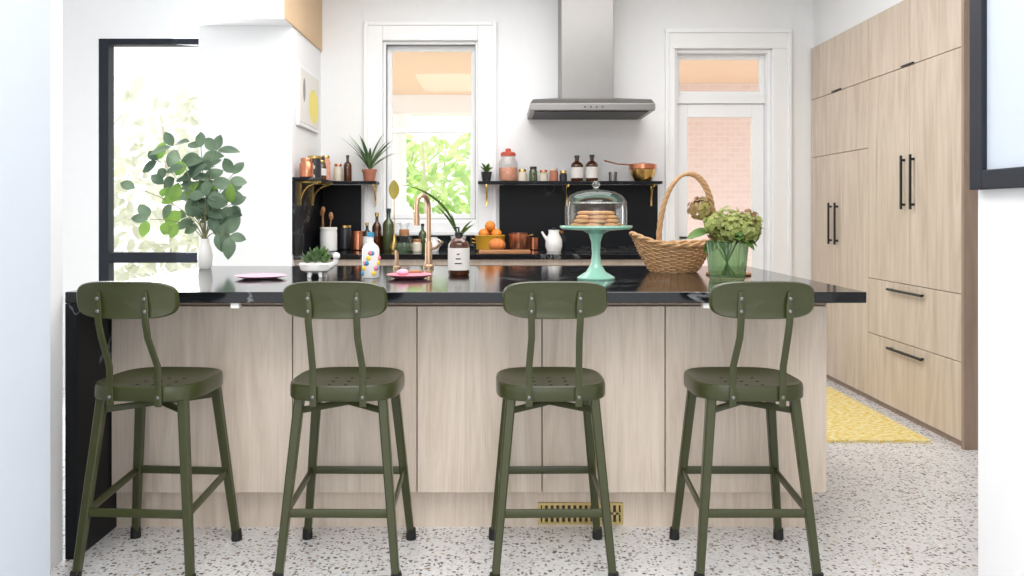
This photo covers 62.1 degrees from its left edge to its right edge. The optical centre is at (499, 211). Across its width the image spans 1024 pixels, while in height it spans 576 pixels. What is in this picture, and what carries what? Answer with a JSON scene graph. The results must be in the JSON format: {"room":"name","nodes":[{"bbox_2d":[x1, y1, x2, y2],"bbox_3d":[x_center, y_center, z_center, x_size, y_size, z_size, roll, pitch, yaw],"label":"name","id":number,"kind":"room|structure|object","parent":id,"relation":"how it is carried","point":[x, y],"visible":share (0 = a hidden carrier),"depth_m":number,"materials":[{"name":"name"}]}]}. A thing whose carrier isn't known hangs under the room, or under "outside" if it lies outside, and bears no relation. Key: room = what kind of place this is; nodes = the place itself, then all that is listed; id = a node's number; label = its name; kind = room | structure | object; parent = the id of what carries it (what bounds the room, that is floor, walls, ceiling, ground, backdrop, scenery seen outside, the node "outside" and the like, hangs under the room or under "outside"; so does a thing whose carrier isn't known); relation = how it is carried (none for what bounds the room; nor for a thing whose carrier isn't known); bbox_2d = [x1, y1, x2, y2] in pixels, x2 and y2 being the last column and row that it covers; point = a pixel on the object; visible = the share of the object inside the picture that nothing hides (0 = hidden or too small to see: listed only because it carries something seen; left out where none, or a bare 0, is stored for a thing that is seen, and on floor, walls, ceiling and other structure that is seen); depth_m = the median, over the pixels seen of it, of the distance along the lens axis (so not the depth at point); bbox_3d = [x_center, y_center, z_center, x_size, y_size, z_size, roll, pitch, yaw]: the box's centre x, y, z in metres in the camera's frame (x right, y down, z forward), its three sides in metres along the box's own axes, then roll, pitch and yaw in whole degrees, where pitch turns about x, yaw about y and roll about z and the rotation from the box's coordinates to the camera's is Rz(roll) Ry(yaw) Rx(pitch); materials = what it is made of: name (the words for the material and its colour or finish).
{"room":"kitchen","nodes":[
{"label":"kitchen","id":0,"kind":"room"},
{"bbox_2d":[0,0,49,575],"bbox_3d":[-2.335,-0.305,2.200,2.130,3.000,0.400,0,0,0],"label":"wall","id":1,"kind":"structure","parent":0,"point":[24,24],"depth_m":2.27,"materials":[{"name":"white paint"}]},
{"bbox_2d":[50,0,62,569],"bbox_3d":[-2.450,-0.305,2.658,1.900,3.000,0.515,0,0,0],"label":"wall","id":2,"kind":"structure","parent":0,"point":[56,6],"depth_m":2.88,"materials":[{"name":"white paint"}]},
{"bbox_2d":[63,0,198,367],"bbox_3d":[-2.675,-0.305,5.850,1.450,3.000,0.200,0,0,0],"label":"wall","id":3,"kind":"structure","parent":0,"point":[85,22],"depth_m":5.75,"materials":[{"name":"white paint"}]},
{"bbox_2d":[63,368,64,388],"bbox_3d":[-3.060,1.125,5.742,0.640,0.140,0.015,0,0,0],"label":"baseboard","id":4,"kind":"structure","parent":3,"relation":"attached to","point":[63,368],"depth_m":5.74,"materials":[{"name":"white paint"}]},
{"bbox_2d":[99,39,198,280],"bbox_3d":[-2.336,-0.020,5.805,0.769,2.310,0.090,0,0,0],"label":"frame","id":5,"kind":"object","parent":3,"relation":"attached to","point":[108,257],"visible":0.38,"depth_m":5.76,"materials":[{"name":"black metal"}]},
{"bbox_2d":[197,239,212,268],"bbox_3d":[-1.430,0.202,4.120,0.072,0.145,0.072,0,0,0],"label":"vase","id":6,"kind":"object","parent":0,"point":[204,256],"depth_m":4.10,"materials":[{"name":"white ceramic"}]},
{"bbox_2d":[187,0,291,25],"bbox_3d":[-1.648,-1.505,5.940,0.604,0.600,1.280,0,0,0],"label":"wall","id":7,"kind":"structure","parent":0,"point":[200,12],"depth_m":5.30,"materials":[{"name":"white paint"}]},
{"bbox_2d":[199,26,320,265],"bbox_3d":[-1.648,-0.005,6.040,0.604,2.400,1.080,0,0,0],"label":"wall","id":8,"kind":"structure","parent":0,"point":[247,74],"depth_m":5.50,"materials":[{"name":"white paint"}]},
{"bbox_2d":[284,0,321,50],"bbox_3d":[-1.340,-1.505,5.840,0.012,0.600,1.080,0,0,0],"label":"cabinet","id":9,"kind":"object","parent":8,"relation":"attached to","point":[305,16],"depth_m":5.89,"materials":[{"name":"beige wood"}]},
{"bbox_2d":[296,63,318,133],"bbox_3d":[-1.333,-0.780,5.920,0.024,0.410,0.640,0,0,0],"label":"framed picture","id":10,"kind":"object","parent":8,"relation":"attached to","point":[307,83],"visible":1,"depth_m":5.84,"materials":[{"name":"white paper"}]},
{"bbox_2d":[303,78,305,101],"bbox_3d":[-1.321,-0.825,5.740,0.001,0.160,0.070,0,0,0],"label":"print","id":11,"kind":"object","parent":10,"relation":"attached to","point":[304,88],"depth_m":5.74},
{"bbox_2d":[309,90,317,123],"bbox_3d":[-1.321,-0.745,6.030,0.001,0.240,0.300,0,0,0],"label":"print","id":12,"kind":"object","parent":10,"relation":"attached to","point":[313,102],"depth_m":6.02},
{"bbox_2d":[393,95,470,115],"bbox_3d":[1.300,-1.255,10.025,6.400,0.220,0.250,0,0,0],"label":"beam","id":13,"kind":"structure","parent":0,"point":[413,105],"depth_m":9.90,"materials":[{"name":"white paint"}]},
{"bbox_2d":[50,378,977,575],"bbox_3d":[-0.150,1.245,1.940,6.500,0.100,8.880,0,0,0],"label":"floor","id":14,"kind":"structure","parent":0,"point":[885,509],"depth_m":3.04,"materials":[{"name":"stone"}]},
{"bbox_2d":[70,281,241,575],"bbox_3d":[-1.164,0.706,2.884,0.418,0.978,0.489,0,0,4],"label":"bar stool","id":15,"kind":"object","parent":14,"relation":"on","point":[157,386],"visible":1,"depth_m":2.75,"materials":[{"name":"green metal"}]},
{"bbox_2d":[272,281,415,575],"bbox_3d":[-0.518,0.706,2.884,0.418,0.978,0.489,0,0,1],"label":"bar stool","id":16,"kind":"object","parent":14,"relation":"on","point":[309,300],"visible":1,"depth_m":2.74,"materials":[{"name":"green metal"}]},
{"bbox_2d":[65,266,865,559],"bbox_3d":[-0.117,0.735,3.625,2.755,0.920,1.410,0,0,0],"label":"kitchen island","id":17,"kind":"object","parent":14,"relation":"on","point":[450,337],"visible":0.69,"depth_m":3.17,"materials":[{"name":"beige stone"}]},
{"bbox_2d":[65,266,865,302],"bbox_3d":[-0.117,0.294,3.625,2.755,0.038,1.410,0,0,0],"label":"island countertop","id":18,"kind":"structure","parent":17,"relation":"on","point":[217,284],"depth_m":3.32,"materials":[{"name":"black stone"}]},
{"bbox_2d":[120,132,246,268],"bbox_3d":[-1.529,-0.059,4.136,0.617,0.668,0.242,0,0,0],"label":"vase","id":19,"kind":"object","parent":18,"relation":"on","point":[222,222],"visible":1,"depth_m":4.11,"materials":[{"name":"white ceramic"}]},
{"bbox_2d":[235,273,285,278],"bbox_3d":[-0.990,0.268,3.520,0.210,0.014,0.210,0,0,0],"label":"plate","id":20,"kind":"object","parent":18,"relation":"on","point":[254,275],"visible":1,"depth_m":3.55,"materials":[{"name":"ceramic"}]},
{"bbox_2d":[299,245,339,277],"bbox_3d":[-0.759,0.209,3.579,0.179,0.136,0.107,0,0,0],"label":"succulent planter","id":21,"kind":"object","parent":18,"relation":"on","point":[309,267],"visible":1,"depth_m":3.55,"materials":[{"name":"white ceramic"}]},
{"bbox_2d":[361,232,380,277],"bbox_3d":[-0.537,0.179,3.548,0.081,0.190,0.076,0,0,0],"label":"dish soap bottle","id":22,"kind":"object","parent":18,"relation":"on","point":[370,256],"visible":1,"depth_m":3.52,"materials":[{"name":"white plastic"}]},
{"bbox_2d":[361,251,378,275],"bbox_3d":[-0.540,0.212,3.523,0.075,0.105,0.024,0,0,0],"label":"print","id":23,"kind":"object","parent":22,"relation":"attached to","point":[370,259],"depth_m":3.52},
{"bbox_2d":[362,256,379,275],"bbox_3d":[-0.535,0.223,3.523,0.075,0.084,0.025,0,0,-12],"label":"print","id":24,"kind":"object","parent":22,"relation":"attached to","point":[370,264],"depth_m":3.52},
{"bbox_2d":[393,250,400,268],"bbox_3d":[-0.500,0.229,4.109,0.036,0.090,0.059,0,0,0],"label":"soap dispenser","id":25,"kind":"object","parent":18,"relation":"on","point":[396,266],"visible":1,"depth_m":4.11,"materials":[{"name":"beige metal"}]},
{"bbox_2d":[386,272,431,278],"bbox_3d":[-0.375,0.265,3.520,0.190,0.018,0.190,0,0,0],"label":"soap dish","id":26,"kind":"object","parent":18,"relation":"on","point":[422,275],"visible":0.94,"depth_m":3.46,"materials":[{"name":"ceramic"}]},
{"bbox_2d":[397,269,421,274],"bbox_3d":[-0.372,0.248,3.500,0.107,0.029,0.052,0,0,0],"label":"scrub brush","id":27,"kind":"object","parent":26,"relation":"on","point":[400,271],"visible":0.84,"depth_m":3.49,"materials":[{"name":"pink plastic"}]},
{"bbox_2d":[414,193,442,267],"bbox_3d":[-0.364,0.091,4.134,0.153,0.366,0.101,0,0,-30],"label":"kitchen faucet","id":28,"kind":"object","parent":18,"relation":"on","point":[428,244],"visible":1,"depth_m":4.15,"materials":[{"name":"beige metal"}]},
{"bbox_2d":[448,226,469,275],"bbox_3d":[-0.180,0.168,3.709,0.095,0.213,0.096,0,0,0],"label":"soap bottle","id":29,"kind":"object","parent":18,"relation":"on","point":[458,247],"visible":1,"depth_m":3.67,"materials":[{"name":"brown glass"}]},
{"bbox_2d":[560,211,631,279],"bbox_3d":[0.394,0.072,3.490,0.296,0.404,0.296,0,0,0],"label":"cake stand","id":30,"kind":"object","parent":18,"relation":"on","point":[594,223],"visible":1,"depth_m":3.44,"materials":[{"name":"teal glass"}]},
{"bbox_2d":[629,171,716,272],"bbox_3d":[0.795,0.044,3.900,0.404,0.461,0.317,0,0,0],"label":"wicker basket","id":31,"kind":"object","parent":18,"relation":"on","point":[683,256],"visible":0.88,"depth_m":3.81,"materials":[{"name":"beige wicker"}]},
{"bbox_2d":[686,196,763,276],"bbox_3d":[0.932,0.105,3.461,0.283,0.339,0.276,0,0,38],"label":"hydrangea flowers","id":32,"kind":"object","parent":18,"relation":"on","point":[744,228],"visible":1,"depth_m":3.40,"materials":[{"name":"green plant"}]},
{"bbox_2d":[705,271,751,275],"bbox_3d":[1.000,0.270,3.720,0.198,0.010,0.180,0,0,0],"label":"wooden trivet","id":33,"kind":"object","parent":18,"relation":"on","point":[714,273],"visible":0.9,"depth_m":3.67,"materials":[{"name":"brown wood"}]},
{"bbox_2d":[541,505,619,520],"bbox_3d":[0.305,1.141,3.224,0.302,0.064,0.001,0,0,0],"label":"vent","id":34,"kind":"object","parent":17,"relation":"attached to","point":[615,509],"depth_m":3.22,"materials":[{"name":"gold metal"}]},
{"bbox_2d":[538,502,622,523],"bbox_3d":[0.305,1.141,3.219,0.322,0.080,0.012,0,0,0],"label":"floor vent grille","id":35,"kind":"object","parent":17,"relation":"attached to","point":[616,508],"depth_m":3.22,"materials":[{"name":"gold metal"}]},
{"bbox_2d":[292,181,660,265],"bbox_3d":[-0.083,0.496,5.939,2.525,1.398,0.879,0,0,0],"label":"backsplash","id":36,"kind":"structure","parent":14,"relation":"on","point":[530,209],"depth_m":6.36,"materials":[{"name":"black stone"}]},
{"bbox_2d":[292,177,378,205],"bbox_3d":[-1.123,-0.135,5.928,0.445,0.180,0.856,0,0,0],"label":"wall shelf","id":37,"kind":"object","parent":36,"relation":"attached to","point":[315,181],"visible":1,"depth_m":5.99,"materials":[{"name":"black wood"}]},
{"bbox_2d":[300,158,313,176],"bbox_3d":[-1.270,-0.289,5.580,0.090,0.128,0.090,0,0,0],"label":"jar","id":38,"kind":"object","parent":37,"relation":"on","point":[306,165],"visible":0.88,"depth_m":5.54,"materials":[{"name":"orange metal"}]},
{"bbox_2d":[308,156,320,177],"bbox_3d":[-1.270,-0.304,5.820,0.091,0.158,0.091,0,0,0],"label":"tin","id":39,"kind":"object","parent":37,"relation":"on","point":[317,159],"visible":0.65,"depth_m":5.79,"materials":[{"name":"metal"}]},
{"bbox_2d":[321,160,326,178],"bbox_3d":[-1.260,-0.294,5.960,0.086,0.138,0.086,0,0,0],"label":"honey jar","id":40,"kind":"object","parent":37,"relation":"on","point":[323,165],"visible":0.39,"depth_m":5.93,"materials":[{"name":"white glass"}]},
{"bbox_2d":[322,155,329,179],"bbox_3d":[-1.280,-0.320,6.240,0.070,0.188,0.070,0,0,0],"label":"spice jar","id":41,"kind":"object","parent":37,"relation":"on","point":[327,158],"visible":0.59,"depth_m":6.22,"materials":[{"name":"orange metal"}]},
{"bbox_2d":[334,164,342,180],"bbox_3d":[-1.190,-0.289,6.250,0.066,0.128,0.066,0,0,0],"label":"spice jar","id":42,"kind":"object","parent":37,"relation":"on","point":[338,171],"visible":0.9,"depth_m":6.22,"materials":[{"name":"white ceramic"}]},
{"bbox_2d":[343,155,351,180],"bbox_3d":[-1.115,-0.321,6.220,0.060,0.190,0.060,0,0,0],"label":"bottle","id":43,"kind":"object","parent":37,"relation":"on","point":[347,167],"visible":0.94,"depth_m":6.20,"materials":[{"name":"brown glass"}]},
{"bbox_2d":[343,135,392,180],"bbox_3d":[-0.962,-0.406,6.231,0.422,0.362,0.243,0,0,0],"label":"aloe plant","id":44,"kind":"object","parent":37,"relation":"on","point":[369,174],"visible":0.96,"depth_m":6.22,"materials":[{"name":"green plant"}]},
{"bbox_2d":[293,249,642,259],"bbox_3d":[-0.083,0.292,5.955,2.525,0.035,0.849,0,0,0],"label":"countertop","id":45,"kind":"structure","parent":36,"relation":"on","point":[404,254],"depth_m":5.53,"materials":[{"name":"black stone"}]},
{"bbox_2d":[318,206,332,249],"bbox_3d":[-1.257,0.117,6.120,0.106,0.316,0.100,0,0,0],"label":"utensil crock","id":46,"kind":"object","parent":45,"relation":"on","point":[322,211],"visible":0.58,"depth_m":6.10,"materials":[{"name":"ceramic"}]},
{"bbox_2d":[320,227,336,251],"bbox_3d":[-1.200,0.191,5.950,0.121,0.168,0.121,0,0,0],"label":"canister","id":47,"kind":"object","parent":45,"relation":"on","point":[328,235],"visible":0.88,"depth_m":5.90,"materials":[{"name":"ceramic"}]},
{"bbox_2d":[338,225,351,249],"bbox_3d":[-1.140,0.185,6.240,0.100,0.178,0.100,0,0,0],"label":"canister","id":48,"kind":"object","parent":45,"relation":"on","point":[344,231],"visible":0.98,"depth_m":6.20,"materials":[{"name":"metal"}]},
{"bbox_2d":[351,231,363,249],"bbox_3d":[-1.020,0.205,6.120,0.101,0.138,0.101,0,0,0],"label":"copper canister","id":49,"kind":"object","parent":45,"relation":"on","point":[357,236],"visible":0.8,"depth_m":6.08,"materials":[{"name":"orange metal"}]},
{"bbox_2d":[363,223,369,245],"bbox_3d":[-0.930,0.174,5.950,0.063,0.200,0.063,0,0,0],"label":"syrup bottle","id":50,"kind":"object","parent":45,"relation":"on","point":[365,238],"visible":0.57,"depth_m":5.93,"materials":[{"name":"glass"}]},
{"bbox_2d":[372,213,381,249],"bbox_3d":[-0.890,0.140,6.150,0.070,0.270,0.070,0,0,0],"label":"vinegar bottle","id":51,"kind":"object","parent":45,"relation":"on","point":[376,228],"visible":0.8,"depth_m":6.12,"materials":[{"name":"orange glass"}]},
{"bbox_2d":[383,208,393,249],"bbox_3d":[-0.800,0.124,6.100,0.084,0.300,0.084,0,0,0],"label":"olive oil bottle","id":52,"kind":"object","parent":45,"relation":"on","point":[388,224],"visible":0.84,"depth_m":6.07,"materials":[{"name":"green glass"}]},
{"bbox_2d":[389,180,398,250],"bbox_3d":[-0.742,0.025,5.950,0.076,0.500,0.072,0,0,0],"label":"bud vase","id":53,"kind":"object","parent":45,"relation":"on","point":[393,187],"visible":0.92,"depth_m":5.95,"materials":[{"name":"gold metal"}]},
{"bbox_2d":[399,229,408,243],"bbox_3d":[-0.660,0.174,5.850,0.140,0.200,0.140,0,0,0],"label":"glass carafe","id":54,"kind":"object","parent":45,"relation":"on","point":[402,232],"visible":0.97,"depth_m":5.82,"materials":[{"name":"brown wood"}]},
{"bbox_2d":[413,239,421,251],"bbox_3d":[-0.570,0.231,5.850,0.060,0.088,0.060,0,0,0],"label":"jar","id":55,"kind":"object","parent":45,"relation":"on","point":[417,245],"visible":0.98,"depth_m":5.83,"materials":[{"name":"beige glass"}]},
{"bbox_2d":[418,224,425,249],"bbox_3d":[-0.560,0.179,6.150,0.060,0.190,0.060,0,0,0],"label":"oil bottle","id":56,"kind":"object","parent":45,"relation":"on","point":[422,234],"visible":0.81,"depth_m":6.12,"materials":[{"name":"green glass"}]},
{"bbox_2d":[425,237,440,251],"bbox_3d":[-0.461,0.225,5.900,0.097,0.100,0.082,0,0,39],"label":"creamer","id":57,"kind":"object","parent":45,"relation":"on","point":[434,240],"visible":0.62,"depth_m":5.88,"materials":[{"name":"ceramic"}]},
{"bbox_2d":[404,185,472,239],"bbox_3d":[-0.445,0.040,6.120,0.523,0.469,0.116,0,0,0],"label":"plant","id":58,"kind":"object","parent":45,"relation":"on","point":[451,219],"visible":0.61,"depth_m":6.12,"materials":[{"name":"green plant"}]},
{"bbox_2d":[471,221,505,250],"bbox_3d":[-0.070,0.168,6.020,0.219,0.213,0.219,0,0,39],"label":"pot","id":59,"kind":"object","parent":45,"relation":"on","point":[486,235],"visible":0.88,"depth_m":5.96,"materials":[{"name":"yellow ceramic"}]},
{"bbox_2d":[489,236,505,249],"bbox_3d":[-0.020,0.219,5.820,0.109,0.109,0.109,0,0,23],"label":"pumpkin","id":60,"kind":"object","parent":45,"relation":"on","point":[494,244],"visible":0.77,"depth_m":5.78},
{"bbox_2d":[479,250,530,253],"bbox_3d":[0.030,0.264,5.640,0.340,0.022,0.160,0,0,0],"label":"cutting board","id":61,"kind":"object","parent":45,"relation":"on","point":[480,251],"visible":1,"depth_m":5.56,"materials":[{"name":"brown wood"}]},
{"bbox_2d":[508,233,533,249],"bbox_3d":[0.135,0.211,5.994,0.144,0.126,0.159,0,0,-41],"label":"copper pot","id":62,"kind":"object","parent":45,"relation":"on","point":[517,241],"visible":0.81,"depth_m":5.94,"materials":[{"name":"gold metal"}]},
{"bbox_2d":[528,237,538,249],"bbox_3d":[0.240,0.230,6.170,0.084,0.090,0.084,0,0,0],"label":"copper mug","id":63,"kind":"object","parent":45,"relation":"on","point":[533,242],"visible":0.84,"depth_m":6.13,"materials":[{"name":"orange metal"}]},
{"bbox_2d":[541,228,565,251],"bbox_3d":[0.373,0.191,5.920,0.134,0.167,0.123,0,0,42],"label":"kettle","id":64,"kind":"object","parent":45,"relation":"on","point":[553,243],"visible":1,"depth_m":5.88,"materials":[{"name":"ceramic"}]},
{"bbox_2d":[559,231,563,249],"bbox_3d":[0.420,0.205,6.220,0.091,0.138,0.091,0,0,0],"label":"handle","id":65,"kind":"object","parent":45,"relation":"on","point":[562,232],"visible":0.26,"depth_m":6.19,"materials":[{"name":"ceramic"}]},
{"bbox_2d":[571,246,645,252],"bbox_3d":[0.780,0.260,5.960,0.520,0.029,0.480,0,0,0],"label":"gas cooktop","id":66,"kind":"object","parent":45,"relation":"in","point":[586,249],"visible":0.66,"depth_m":5.83,"materials":[{"name":"black metal"}]},
{"bbox_2d":[478,181,662,205],"bbox_3d":[0.510,-0.135,6.264,1.340,0.180,0.188,0,0,0],"label":"wall shelf","id":67,"kind":"object","parent":36,"relation":"attached to","point":[567,183],"visible":1,"depth_m":6.17,"materials":[{"name":"black wood"}]},
{"bbox_2d":[479,163,492,180],"bbox_3d":[-0.103,-0.294,6.267,0.119,0.138,0.118,0,0,0],"label":"potted plant","id":68,"kind":"object","parent":67,"relation":"on","point":[486,176],"visible":0.95,"depth_m":6.23,"materials":[{"name":"green plant"}]},
{"bbox_2d":[499,148,516,180],"bbox_3d":[0.060,-0.347,6.260,0.140,0.243,0.140,0,0,0],"label":"glass storage jar","id":69,"kind":"object","parent":67,"relation":"on","point":[505,173],"visible":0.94,"depth_m":6.21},
{"bbox_2d":[518,169,526,180],"bbox_3d":[0.165,-0.270,6.250,0.066,0.088,0.066,0,0,0],"label":"spice jar","id":70,"kind":"object","parent":67,"relation":"on","point":[522,175],"visible":0.88,"depth_m":6.22,"materials":[{"name":"beige glass"}]},
{"bbox_2d":[529,166,536,180],"bbox_3d":[0.245,-0.280,6.250,0.060,0.108,0.060,0,0,0],"label":"spice jar","id":71,"kind":"object","parent":67,"relation":"on","point":[533,170],"visible":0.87,"depth_m":6.22,"materials":[{"name":"green glass"}]},
{"bbox_2d":[539,170,547,180],"bbox_3d":[0.320,-0.267,6.250,0.064,0.083,0.064,0,0,0],"label":"spice jar","id":72,"kind":"object","parent":67,"relation":"on","point":[543,176],"visible":0.89,"depth_m":6.22,"materials":[{"name":"beige glass"}]},
{"bbox_2d":[549,168,557,180],"bbox_3d":[0.395,-0.275,6.250,0.066,0.098,0.066,0,0,0],"label":"spice jar","id":73,"kind":"object","parent":67,"relation":"on","point":[553,174],"visible":0.87,"depth_m":6.22,"materials":[{"name":"glass"}]},
{"bbox_2d":[559,171,566,180],"bbox_3d":[0.465,-0.265,6.250,0.056,0.078,0.056,0,0,0],"label":"spice jar","id":74,"kind":"object","parent":67,"relation":"on","point":[563,176],"visible":0.84,"depth_m":6.23,"materials":[{"name":"glass"}]},
{"bbox_2d":[571,155,582,180],"bbox_3d":[0.566,-0.321,6.250,0.093,0.190,0.093,0,0,0],"label":"bottle","id":75,"kind":"object","parent":67,"relation":"on","point":[576,166],"visible":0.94,"depth_m":6.21,"materials":[{"name":"orange glass"}]},
{"bbox_2d":[586,155,597,180],"bbox_3d":[0.676,-0.323,6.250,0.093,0.195,0.093,0,0,0],"label":"bottle","id":76,"kind":"object","parent":67,"relation":"on","point":[591,166],"visible":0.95,"depth_m":6.21,"materials":[{"name":"orange glass"}]},
{"bbox_2d":[609,172,616,180],"bbox_3d":[0.830,-0.260,6.250,0.064,0.068,0.064,0,0,0],"label":"tin","id":77,"kind":"object","parent":67,"relation":"on","point":[612,175],"visible":0.9,"depth_m":6.22,"materials":[{"name":"metal"}]},
{"bbox_2d":[604,160,656,180],"bbox_3d":[0.954,-0.303,6.250,0.392,0.155,0.200,0,0,0],"label":"saucepan","id":78,"kind":"object","parent":67,"relation":"on","point":[642,171],"visible":0.97,"depth_m":6.18,"materials":[{"name":"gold metal"}]},
{"bbox_2d":[488,281,618,575],"bbox_3d":[0.171,0.706,2.884,0.418,0.978,0.489,0,0,-1],"label":"bar stool","id":79,"kind":"object","parent":14,"relation":"on","point":[579,300],"visible":1,"depth_m":2.74,"materials":[{"name":"green metal"}]},
{"bbox_2d":[669,281,823,575],"bbox_3d":[0.828,0.706,2.884,0.418,0.978,0.489,0,0,0],"label":"bar stool","id":80,"kind":"object","parent":14,"relation":"on","point":[758,387],"visible":1,"depth_m":2.74,"materials":[{"name":"green metal"}]},
{"bbox_2d":[811,19,870,399],"bbox_3d":[2.645,-0.015,5.880,0.690,2.420,0.998,0,0,0],"label":"tall cabinet","id":81,"kind":"object","parent":14,"relation":"on","point":[839,64],"visible":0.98,"depth_m":5.80,"materials":[{"name":"brown wood"}]},
{"bbox_2d":[826,387,932,442],"bbox_3d":[1.830,1.190,5.085,0.820,0.010,1.401,0,0,0],"label":"rug","id":82,"kind":"object","parent":14,"relation":"on","point":[848,419],"visible":0.34,"depth_m":4.72,"materials":[{"name":"yellow fabric"}]},
{"bbox_2d":[868,0,977,449],"bbox_3d":[2.645,-0.015,4.822,0.690,2.420,1.115,0,0,0],"label":"pantry cabinet","id":83,"kind":"object","parent":14,"relation":"on","point":[923,208],"visible":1,"depth_m":4.67,"materials":[{"name":"brown wood"}]},
{"bbox_2d":[321,0,812,279],"bbox_3d":[0.877,-0.305,6.480,4.446,3.000,0.200,0,0,0],"label":"wall","id":84,"kind":"structure","parent":0,"point":[527,30],"depth_m":6.38,"materials":[{"name":"white paint"}]},
{"bbox_2d":[370,231,478,235],"bbox_3d":[-0.522,0.160,6.350,1.015,0.030,0.060,0,0,0],"label":"sill","id":85,"kind":"structure","parent":84,"relation":"attached to","point":[411,233],"depth_m":6.32,"materials":[{"name":"white paint"}]},
{"bbox_2d":[383,41,477,221],"bbox_3d":[-0.522,-0.605,6.485,0.715,1.360,0.170,0,0,0],"label":"sash","id":86,"kind":"object","parent":84,"relation":"attached to","point":[473,216],"visible":0.89,"depth_m":6.45,"materials":[{"name":"white paint"}]},
{"bbox_2d":[386,45,474,216],"bbox_3d":[-0.522,-0.605,6.445,0.679,1.324,0.010,0,0,0],"label":"gasket","id":87,"kind":"object","parent":86,"relation":"attached to","point":[386,45],"visible":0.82,"depth_m":6.44,"materials":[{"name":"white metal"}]},
{"bbox_2d":[364,21,496,230],"bbox_3d":[-0.522,-0.625,6.364,0.995,1.600,0.032,0,0,0],"label":"backband","id":88,"kind":"object","parent":84,"relation":"attached to","point":[369,23],"visible":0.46,"depth_m":6.35,"materials":[{"name":"white paint"}]},
{"bbox_2d":[368,25,492,230],"bbox_3d":[-0.522,-0.625,6.370,0.955,1.560,0.020,0,0,0],"label":"window frame","id":89,"kind":"structure","parent":84,"relation":"attached to","point":[377,35],"depth_m":6.36,"materials":[{"name":"white paint"}]},
{"bbox_2d":[527,0,654,119],"bbox_3d":[0.632,-1.246,6.086,0.855,1.115,0.586,0,0,0],"label":"range hood","id":90,"kind":"object","parent":84,"relation":"attached to","point":[585,27],"visible":1,"depth_m":6.02,"materials":[{"name":"metal"}]},
{"bbox_2d":[677,104,763,269],"bbox_3d":[1.675,0.181,6.503,0.674,2.008,0.045,0,0,0],"label":"door","id":91,"kind":"structure","parent":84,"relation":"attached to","point":[755,112],"depth_m":6.48,"materials":[{"name":"white paint"}]},
{"bbox_2d":[669,33,787,274],"bbox_3d":[1.708,-0.075,6.470,0.895,2.540,0.220,0,0,0],"label":"door frame","id":92,"kind":"structure","parent":84,"relation":"attached to","point":[778,42],"depth_m":6.36,"materials":[{"name":"white paint"}]},
{"bbox_2d":[665,29,791,275],"bbox_3d":[1.708,-0.087,6.362,0.945,2.565,0.035,0,0,0],"label":"backband","id":93,"kind":"object","parent":84,"relation":"attached to","point":[667,31],"visible":0.63,"depth_m":6.34,"materials":[{"name":"white paint"}]},
{"bbox_2d":[393,52,757,94],"bbox_3d":[1.300,-1.395,8.300,6.400,0.060,3.400,0,0,0],"label":"porch ceiling","id":94,"kind":"structure","parent":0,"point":[414,73],"depth_m":8.32,"materials":[{"name":"beige paint"}]},
{"bbox_2d":[630,169,654,180],"bbox_3d":[1.050,-0.279,6.250,0.196,0.106,0.196,0,0,0],"label":"bowl","id":95,"kind":"object","parent":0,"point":[637,174],"depth_m":6.18,"materials":[{"name":"gold metal"}]},
{"bbox_2d":[813,0,902,47],"bbox_3d":[2.675,-1.517,5.325,0.650,0.575,2.110,0,0,0],"label":"soffit","id":96,"kind":"structure","parent":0,"point":[831,18],"depth_m":5.88,"materials":[{"name":"white paint"}]},
{"bbox_2d":[978,188,1023,575],"bbox_3d":[2.175,-0.305,2.000,1.650,3.000,0.800,0,0,0],"label":"wall","id":97,"kind":"structure","parent":0,"point":[1000,211],"depth_m":2.28,"materials":[{"name":"white paint"}]},
{"bbox_2d":[970,0,1023,189],"bbox_3d":[1.335,-0.683,2.071,0.030,1.243,0.642,0,0,0],"label":"wall mirror","id":98,"kind":"object","parent":97,"relation":"attached to","point":[996,26],"visible":1,"depth_m":2.29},
{"label":"outside","id":99,"kind":"structure","parent":0,"visible":0},
{"bbox_2d":[114,263,197,280],"bbox_3d":[0.000,1.380,16.300,28.000,0.130,19.400,0,0,0],"label":"ground","id":100,"kind":"structure","parent":99,"point":[116,265],"depth_m":20.14,"materials":[{"name":"white"}]},
{"bbox_2d":[114,66,198,280],"bbox_3d":[-5.406,-0.203,12.255,4.733,3.494,3.901,0,0,0],"label":"tree","id":101,"kind":"object","parent":100,"relation":"on","point":[184,105],"visible":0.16,"depth_m":11.77,"materials":[{"name":"green plant"}]},
{"bbox_2d":[393,113,409,213],"bbox_3d":[-1.200,0.085,10.020,0.280,2.460,0.280,0,0,0],"label":"porch column","id":102,"kind":"structure","parent":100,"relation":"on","point":[399,120],"depth_m":9.93,"materials":[{"name":"white paint"}]},
{"bbox_2d":[406,133,469,213],"bbox_3d":[-0.910,0.121,12.762,3.406,2.807,2.970,0,0,0],"label":"shrub","id":103,"kind":"object","parent":100,"relation":"on","point":[413,176],"visible":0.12,"depth_m":12.15,"materials":[{"name":"green plant"}]},
{"bbox_2d":[680,83,757,266],"bbox_3d":[3.050,-0.025,9.100,2.900,2.680,0.200,0,0,0],"label":"brick wall","id":104,"kind":"structure","parent":100,"relation":"on","point":[718,149],"depth_m":9.00,"materials":[{"name":"pink brick"}]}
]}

